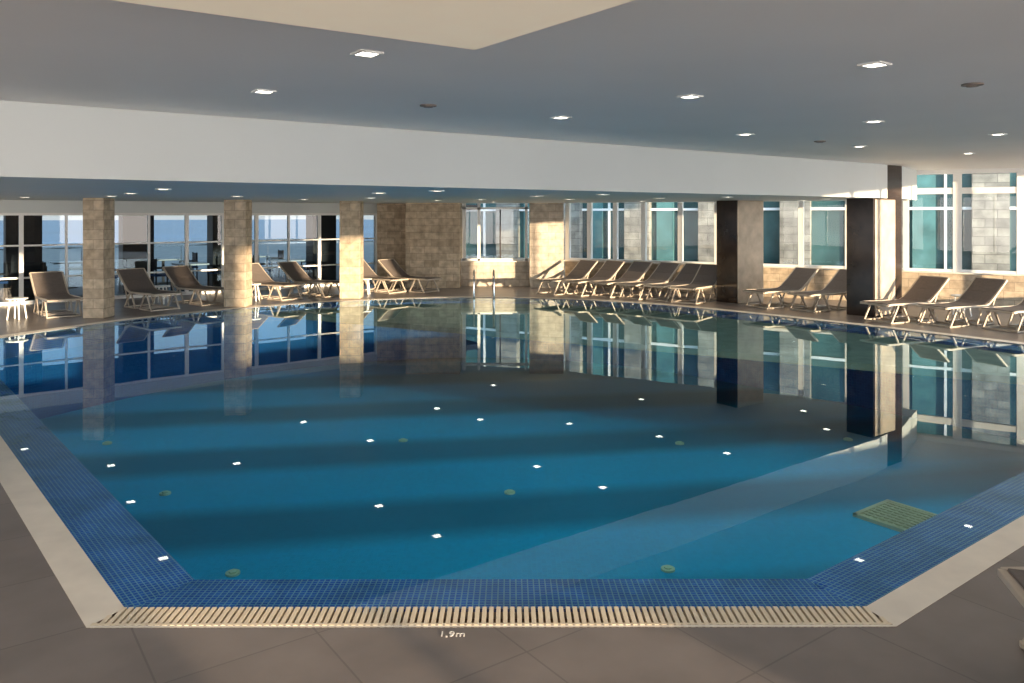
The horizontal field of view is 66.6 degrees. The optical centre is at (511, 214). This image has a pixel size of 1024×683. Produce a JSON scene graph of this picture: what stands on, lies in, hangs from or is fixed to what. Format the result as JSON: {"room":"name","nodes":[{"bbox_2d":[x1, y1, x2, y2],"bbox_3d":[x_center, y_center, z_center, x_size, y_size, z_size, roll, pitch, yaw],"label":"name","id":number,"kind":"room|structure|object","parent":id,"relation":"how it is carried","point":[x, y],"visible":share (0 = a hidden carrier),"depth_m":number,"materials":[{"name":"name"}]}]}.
{"room":"indoor swimming pool","nodes":[
{"label":"indoor swimming pool","id":0,"kind":"room"},
{"bbox_2d":[0,200,376,305],"bbox_3d":[-9.858,0.875,19.636,14.450,2.450,0.200,0,0,-38],"label":"wall","id":1,"kind":"structure","parent":0,"point":[6,206],"depth_m":20.20,"materials":[{"name":"paint"}]},
{"bbox_2d":[0,213,376,301],"bbox_3d":[-9.858,0.980,19.636,14.450,2.100,0.100,0,0,-38],"label":"window","id":2,"kind":"structure","parent":1,"relation":"in","point":[29,242],"depth_m":20.37,"materials":[{"name":"clear glass"}]},
{"bbox_2d":[406,203,461,287],"bbox_3d":[-2.280,0.880,23.200,1.550,2.460,1.600,0,0,0],"label":"wall","id":3,"kind":"structure","parent":0,"point":[433,230],"depth_m":22.40,"materials":[{"name":"beige stone"}]},
{"bbox_2d":[0,100,916,203],"bbox_3d":[-6.676,-0.699,13.972,31.265,0.698,13.444,0,0,-36],"label":"beam","id":4,"kind":"structure","parent":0,"point":[48,151],"depth_m":9.82,"materials":[{"name":"white paint"}]},
{"bbox_2d":[461,261,528,285],"bbox_3d":[-0.500,1.725,23.080,2.050,0.750,0.300,0,0,0],"label":"wall","id":5,"kind":"structure","parent":0,"point":[507,273],"depth_m":22.99,"materials":[{"name":"stone"}]},
{"bbox_2d":[461,203,528,260],"bbox_3d":[-0.500,0.500,23.120,2.000,1.700,0.100,0,0,0],"label":"window","id":6,"kind":"structure","parent":5,"relation":"in","point":[463,207],"depth_m":23.07,"materials":[{"name":"plastic"},{"name":"white painted metal"}]},
{"bbox_2d":[0,284,1023,682],"bbox_3d":[-1.456,2.175,9.550,28.682,0.150,29.500,0,0,0],"label":"floor","id":7,"kind":"structure","parent":0,"point":[973,633],"depth_m":3.81,"materials":[{"name":"tile"}]},
{"bbox_2d":[5,297,27,319],"bbox_3d":[-10.000,1.888,15.750,0.400,0.427,0.400,0,0,0],"label":"side table","id":8,"kind":"object","parent":7,"relation":"on","point":[11,298],"visible":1,"depth_m":15.65,"materials":[{"name":"white plastic"}]},
{"bbox_2d":[29,271,82,318],"bbox_3d":[-9.693,1.675,16.564,0.656,0.845,1.820,0,0,-42],"label":"sun lounger","id":9,"kind":"object","parent":7,"relation":"on","point":[51,286],"visible":1,"depth_m":16.80,"materials":[{"name":"grey fabric"}]},
{"bbox_2d":[83,198,114,317],"bbox_3d":[-8.500,0.875,16.050,0.430,2.446,0.440,0,0,0],"label":"stone column","id":10,"kind":"structure","parent":7,"relation":"on","point":[98,213],"depth_m":15.83,"materials":[{"name":"stone"}]},
{"bbox_2d":[116,268,181,311],"bbox_3d":[-8.236,1.675,17.668,1.820,0.845,0.656,0,0,40],"label":"sun lounger","id":11,"kind":"object","parent":7,"relation":"on","point":[137,280],"visible":1,"depth_m":17.82,"materials":[{"name":"fabric"}]},
{"bbox_2d":[153,285,169,303],"bbox_3d":[-8.300,1.888,18.450,0.400,0.427,0.400,0,0,0],"label":"side table","id":12,"kind":"object","parent":7,"relation":"on","point":[156,286],"visible":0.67,"depth_m":18.37,"materials":[{"name":"white plastic"}]},
{"bbox_2d":[162,265,223,305],"bbox_3d":[-7.563,1.675,18.633,1.820,0.845,0.656,0,0,37],"label":"sun lounger","id":13,"kind":"object","parent":7,"relation":"on","point":[180,277],"visible":0.83,"depth_m":18.78,"materials":[{"name":"fabric"}]},
{"bbox_2d":[224,200,251,306],"bbox_3d":[-6.320,0.875,18.000,0.500,2.446,0.440,0,0,0],"label":"stone column","id":14,"kind":"structure","parent":7,"relation":"on","point":[237,213],"depth_m":17.78,"materials":[{"name":"stone"}]},
{"bbox_2d":[252,283,260,300],"bbox_3d":[-6.350,1.888,19.100,0.400,0.427,0.400,0,0,0],"label":"side table","id":15,"kind":"object","parent":7,"relation":"on","point":[254,284],"visible":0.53,"depth_m":19.05,"materials":[{"name":"white plastic"}]},
{"bbox_2d":[252,263,304,300],"bbox_3d":[-6.089,1.675,19.696,1.820,0.845,0.656,0,0,34],"label":"sun lounger","id":16,"kind":"object","parent":7,"relation":"on","point":[259,275],"visible":0.84,"depth_m":19.72,"materials":[{"name":"beige fabric"}]},
{"bbox_2d":[277,261,339,297],"bbox_3d":[-5.263,1.675,20.409,1.820,0.845,0.656,0,0,31],"label":"sun lounger","id":17,"kind":"object","parent":7,"relation":"on","point":[292,269],"visible":0.89,"depth_m":20.49,"materials":[{"name":"beige fabric"}]},
{"bbox_2d":[340,201,363,298],"bbox_3d":[-4.060,0.875,19.750,0.520,2.446,0.440,0,0,0],"label":"stone column","id":18,"kind":"structure","parent":7,"relation":"on","point":[351,212],"depth_m":19.53,"materials":[{"name":"stone"}]},
{"bbox_2d":[364,278,371,294],"bbox_3d":[-3.900,1.888,20.600,0.400,0.427,0.400,0,0,0],"label":"side table","id":19,"kind":"object","parent":7,"relation":"on","point":[366,279],"visible":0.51,"depth_m":20.51,"materials":[{"name":"white plastic"}]},
{"bbox_2d":[364,260,408,293],"bbox_3d":[-3.713,1.675,21.433,1.820,0.845,0.656,0,0,37],"label":"sun lounger","id":20,"kind":"object","parent":7,"relation":"on","point":[368,272],"visible":0.67,"depth_m":21.41,"materials":[{"name":"beige plastic"}]},
{"bbox_2d":[377,203,405,283],"bbox_3d":[-3.550,0.880,23.850,1.100,2.460,0.300,0,0,0],"label":"wall return","id":21,"kind":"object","parent":7,"relation":"on","point":[391,217],"depth_m":23.70,"materials":[{"name":"beige stone"}]},
{"bbox_2d":[378,259,441,292],"bbox_3d":[-2.839,1.675,21.596,1.820,0.845,0.656,0,0,34],"label":"sun lounger","id":22,"kind":"object","parent":7,"relation":"on","point":[391,266],"visible":0.86,"depth_m":21.68,"materials":[{"name":"beige fabric"}]},
{"bbox_2d":[441,631,464,636],"bbox_3d":[-0.295,2.099,3.905,0.118,0.002,0.055,0,0,0],"label":"depth marking","id":23,"kind":"object","parent":7,"relation":"on","point":[453,633],"visible":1,"depth_m":3.91,"materials":[{"name":"paint"}]},
{"bbox_2d":[0,269,1023,627],"bbox_3d":[-0.137,2.465,12.359,14.017,2.171,16.174,0,0,-41],"label":"swimming pool","id":24,"kind":"object","parent":7,"relation":"in","point":[286,465],"visible":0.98,"depth_m":10.59,"materials":[{"name":"blue liquid"}]},
{"bbox_2d":[853,499,936,531],"bbox_3d":[4.550,3.530,9.100,0.770,0.040,0.770,0,0,-36],"label":"grille","id":25,"kind":"object","parent":24,"relation":"attached to","point":[888,514],"depth_m":9.14,"materials":[{"name":"plastic"}]},
{"bbox_2d":[529,203,563,287],"bbox_3d":[1.000,0.880,22.850,0.980,2.460,0.700,0,0,0],"label":"wall pier","id":26,"kind":"object","parent":7,"relation":"on","point":[546,220],"visible":0.86,"depth_m":22.50,"materials":[{"name":"stone"}]},
{"bbox_2d":[534,260,597,295],"bbox_3d":[1.466,1.675,21.040,1.820,0.845,0.656,0,0,-42],"label":"sun lounger","id":27,"kind":"object","parent":7,"relation":"on","point":[582,269],"visible":0.88,"depth_m":21.21,"materials":[{"name":"beige fabric"}]},
{"bbox_2d":[561,260,624,296],"bbox_3d":[2.166,1.675,20.790,1.820,0.845,0.656,0,0,-42],"label":"sun lounger","id":28,"kind":"object","parent":7,"relation":"on","point":[609,269],"visible":0.9,"depth_m":20.93,"materials":[{"name":"beige fabric"}]},
{"bbox_2d":[589,261,652,297],"bbox_3d":[2.866,1.675,20.440,1.820,0.845,0.656,0,0,-42],"label":"sun lounger","id":29,"kind":"object","parent":7,"relation":"on","point":[636,270],"visible":0.86,"depth_m":20.58,"materials":[{"name":"beige fabric"}]},
{"bbox_2d":[617,262,680,299],"bbox_3d":[3.516,1.675,19.990,1.820,0.845,0.656,0,0,-42],"label":"sun lounger","id":30,"kind":"object","parent":7,"relation":"on","point":[664,272],"visible":0.84,"depth_m":20.16,"materials":[{"name":"beige fabric"}]},
{"bbox_2d":[643,263,699,301],"bbox_3d":[4.104,1.675,19.553,1.820,0.845,0.656,0,0,-43],"label":"sun lounger","id":31,"kind":"object","parent":7,"relation":"on","point":[688,271],"visible":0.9,"depth_m":19.74,"materials":[{"name":"fabric"}]},
{"bbox_2d":[669,264,716,304],"bbox_3d":[4.550,1.675,19.100,0.656,0.845,1.820,0,0,38],"label":"sun lounger","id":32,"kind":"object","parent":7,"relation":"on","point":[706,275],"visible":0.95,"depth_m":19.27,"materials":[{"name":"fabric"}]},
{"bbox_2d":[717,200,762,303],"bbox_3d":[5.551,0.875,18.981,0.980,2.446,0.638,0,0,-36],"label":"marble column","id":33,"kind":"structure","parent":7,"relation":"on","point":[739,222],"depth_m":18.69,"materials":[{"name":"beige stone"}]},
{"bbox_2d":[743,267,818,308],"bbox_3d":[6.220,1.675,18.046,1.820,0.845,0.656,0,0,-30],"label":"sun lounger","id":34,"kind":"object","parent":7,"relation":"on","point":[799,278],"visible":0.89,"depth_m":18.11,"materials":[{"name":"fabric"}]},
{"bbox_2d":[787,269,846,312],"bbox_3d":[7.020,1.675,17.446,1.820,0.845,0.656,0,0,-30],"label":"sun lounger","id":35,"kind":"object","parent":7,"relation":"on","point":[837,285],"visible":0.86,"depth_m":17.46,"materials":[{"name":"grey fabric"}]},
{"bbox_2d":[847,165,901,316],"bbox_3d":[7.704,0.525,16.564,1.120,3.146,0.618,0,0,-36],"label":"marble column","id":36,"kind":"structure","parent":7,"relation":"on","point":[874,225],"depth_m":16.29,"materials":[{"name":"beige stone"}]},
{"bbox_2d":[860,275,949,323],"bbox_3d":[7.851,1.675,15.587,1.820,0.845,0.656,0,0,-26],"label":"sun lounger","id":37,"kind":"object","parent":7,"relation":"on","point":[925,289],"visible":0.96,"depth_m":15.63,"materials":[{"name":"fabric"}]},
{"bbox_2d":[951,294,971,315],"bbox_3d":[9.400,1.888,16.300,0.400,0.427,0.400,0,0,0],"label":"side table","id":38,"kind":"object","parent":7,"relation":"on","point":[953,295],"visible":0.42,"depth_m":16.37,"materials":[{"name":"white plastic"}]},
{"bbox_2d":[916,277,1007,327],"bbox_3d":[8.701,1.675,15.087,1.820,0.845,0.656,0,0,-26],"label":"sun lounger","id":39,"kind":"object","parent":7,"relation":"on","point":[981,292],"visible":0.98,"depth_m":15.15,"materials":[{"name":"grey fabric"}]},
{"bbox_2d":[978,298,1023,332],"bbox_3d":[9.551,1.675,14.487,1.820,0.845,0.656,0,0,-26],"label":"sun lounger","id":40,"kind":"object","parent":7,"relation":"on","point":[1019,308],"visible":1,"depth_m":14.40,"materials":[{"name":"white plastic"}]},
{"bbox_2d":[997,567,1023,649],"bbox_3d":[3.174,1.675,3.285,1.820,0.845,0.656,0,0,14],"label":"sun lounger","id":41,"kind":"object","parent":7,"relation":"on","point":[1006,574],"visible":1,"depth_m":3.69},
{"bbox_2d":[0,0,1023,169],"bbox_3d":[-1.597,-1.225,9.650,29.118,0.350,30.100,0,0,0],"label":"ceiling","id":42,"kind":"structure","parent":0,"point":[784,73],"depth_m":5.83,"materials":[{"name":"paint"}]},
{"bbox_2d":[251,89,276,93],"bbox_3d":[-2.100,-1.044,6.600,0.164,0.012,0.164,0,0,-36],"label":"recessed light","id":43,"kind":"object","parent":42,"relation":"in","point":[261,91],"visible":1,"depth_m":6.59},
{"bbox_2d":[350,49,383,57],"bbox_3d":[-0.940,-1.044,5.050,0.164,0.012,0.164,0,0,-36],"label":"recessed light","id":44,"kind":"object","parent":42,"relation":"in","point":[361,52],"visible":1,"depth_m":5.04,"materials":[{"name":"white glass"}]},
{"bbox_2d":[113,0,633,49],"bbox_3d":[-1.537,-0.950,1.198,6.470,0.200,5.634,0,0,0],"label":"ceiling panel","id":45,"kind":"object","parent":42,"relation":"attached to","point":[467,24],"depth_m":3.31,"materials":[{"name":"beige paint"}]},
{"bbox_2d":[420,104,436,107],"bbox_3d":[-0.800,-1.039,7.450,0.160,0.022,0.160,0,0,0],"label":"ceiling vent","id":46,"kind":"object","parent":42,"relation":"in","point":[422,105],"depth_m":7.41,"materials":[{"name":"grey metal"}]},
{"bbox_2d":[550,116,571,118],"bbox_3d":[0.525,-1.044,8.350,0.164,0.012,0.164,0,0,-36],"label":"recessed light","id":47,"kind":"object","parent":42,"relation":"in","point":[554,117],"visible":1,"depth_m":8.32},
{"bbox_2d":[677,94,702,98],"bbox_3d":[1.570,-1.044,6.880,0.164,0.012,0.164,0,0,-36],"label":"recessed light","id":48,"kind":"object","parent":42,"relation":"in","point":[688,96],"visible":1,"depth_m":6.87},
{"bbox_2d":[736,133,754,135],"bbox_3d":[3.020,-1.044,10.100,0.164,0.012,0.164,0,0,-36],"label":"recessed light","id":49,"kind":"object","parent":42,"relation":"in","point":[741,134],"visible":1,"depth_m":10.06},
{"bbox_2d":[863,120,884,122],"bbox_3d":[4.040,-1.044,8.710,0.164,0.012,0.164,0,0,-36],"label":"recessed light","id":50,"kind":"object","parent":42,"relation":"in","point":[869,121],"visible":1,"depth_m":8.68,"materials":[{"name":"white glass"}]},
{"bbox_2d":[857,61,891,68],"bbox_3d":[2.520,-1.044,5.420,0.164,0.012,0.164,0,0,-36],"label":"recessed light","id":51,"kind":"object","parent":42,"relation":"in","point":[875,64],"visible":1,"depth_m":5.41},
{"bbox_2d":[961,82,983,87],"bbox_3d":[3.690,-1.039,6.250,0.160,0.022,0.160,0,0,0],"label":"ceiling vent","id":52,"kind":"object","parent":42,"relation":"in","point":[975,84],"depth_m":6.21,"materials":[{"name":"grey metal"}]},
{"bbox_2d":[988,133,1007,135],"bbox_3d":[6.290,-1.044,10.100,0.164,0.012,0.164,0,0,-36],"label":"recessed light","id":53,"kind":"object","parent":42,"relation":"in","point":[995,134],"visible":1,"depth_m":10.06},
{"bbox_2d":[564,168,1023,307],"bbox_3d":[7.106,0.525,19.824,12.750,3.150,0.340,0,0,30],"label":"wall","id":54,"kind":"structure","parent":0,"point":[1012,293],"depth_m":18.39,"materials":[{"name":"stone"}]},
{"label":"outside","id":55,"kind":"structure","parent":0,"visible":0},
{"bbox_3d":[-11.537,2.160,23.779,24.000,0.100,8.200,0,0,-38],"label":"floor","id":56,"kind":"structure","parent":55,"visible":0},
{"bbox_2d":[466,205,480,210],"bbox_3d":[-11.945,-0.250,21.051,24.000,0.200,4.600,0,0,-38],"label":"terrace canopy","id":57,"kind":"object","parent":56,"relation":"on","point":[466,205],"visible":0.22,"depth_m":26.41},
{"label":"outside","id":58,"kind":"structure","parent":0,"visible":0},
{"bbox_2d":[337,276,1023,384],"bbox_3d":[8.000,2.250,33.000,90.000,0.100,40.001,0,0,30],"label":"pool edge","id":59,"kind":"structure","parent":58,"point":[767,343],"depth_m":13.46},
{"bbox_2d":[466,172,1023,275],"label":"window","id":60,"kind":"structure","parent":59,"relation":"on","point":[989,219],"depth_m":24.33,"materials":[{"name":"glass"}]}
]}

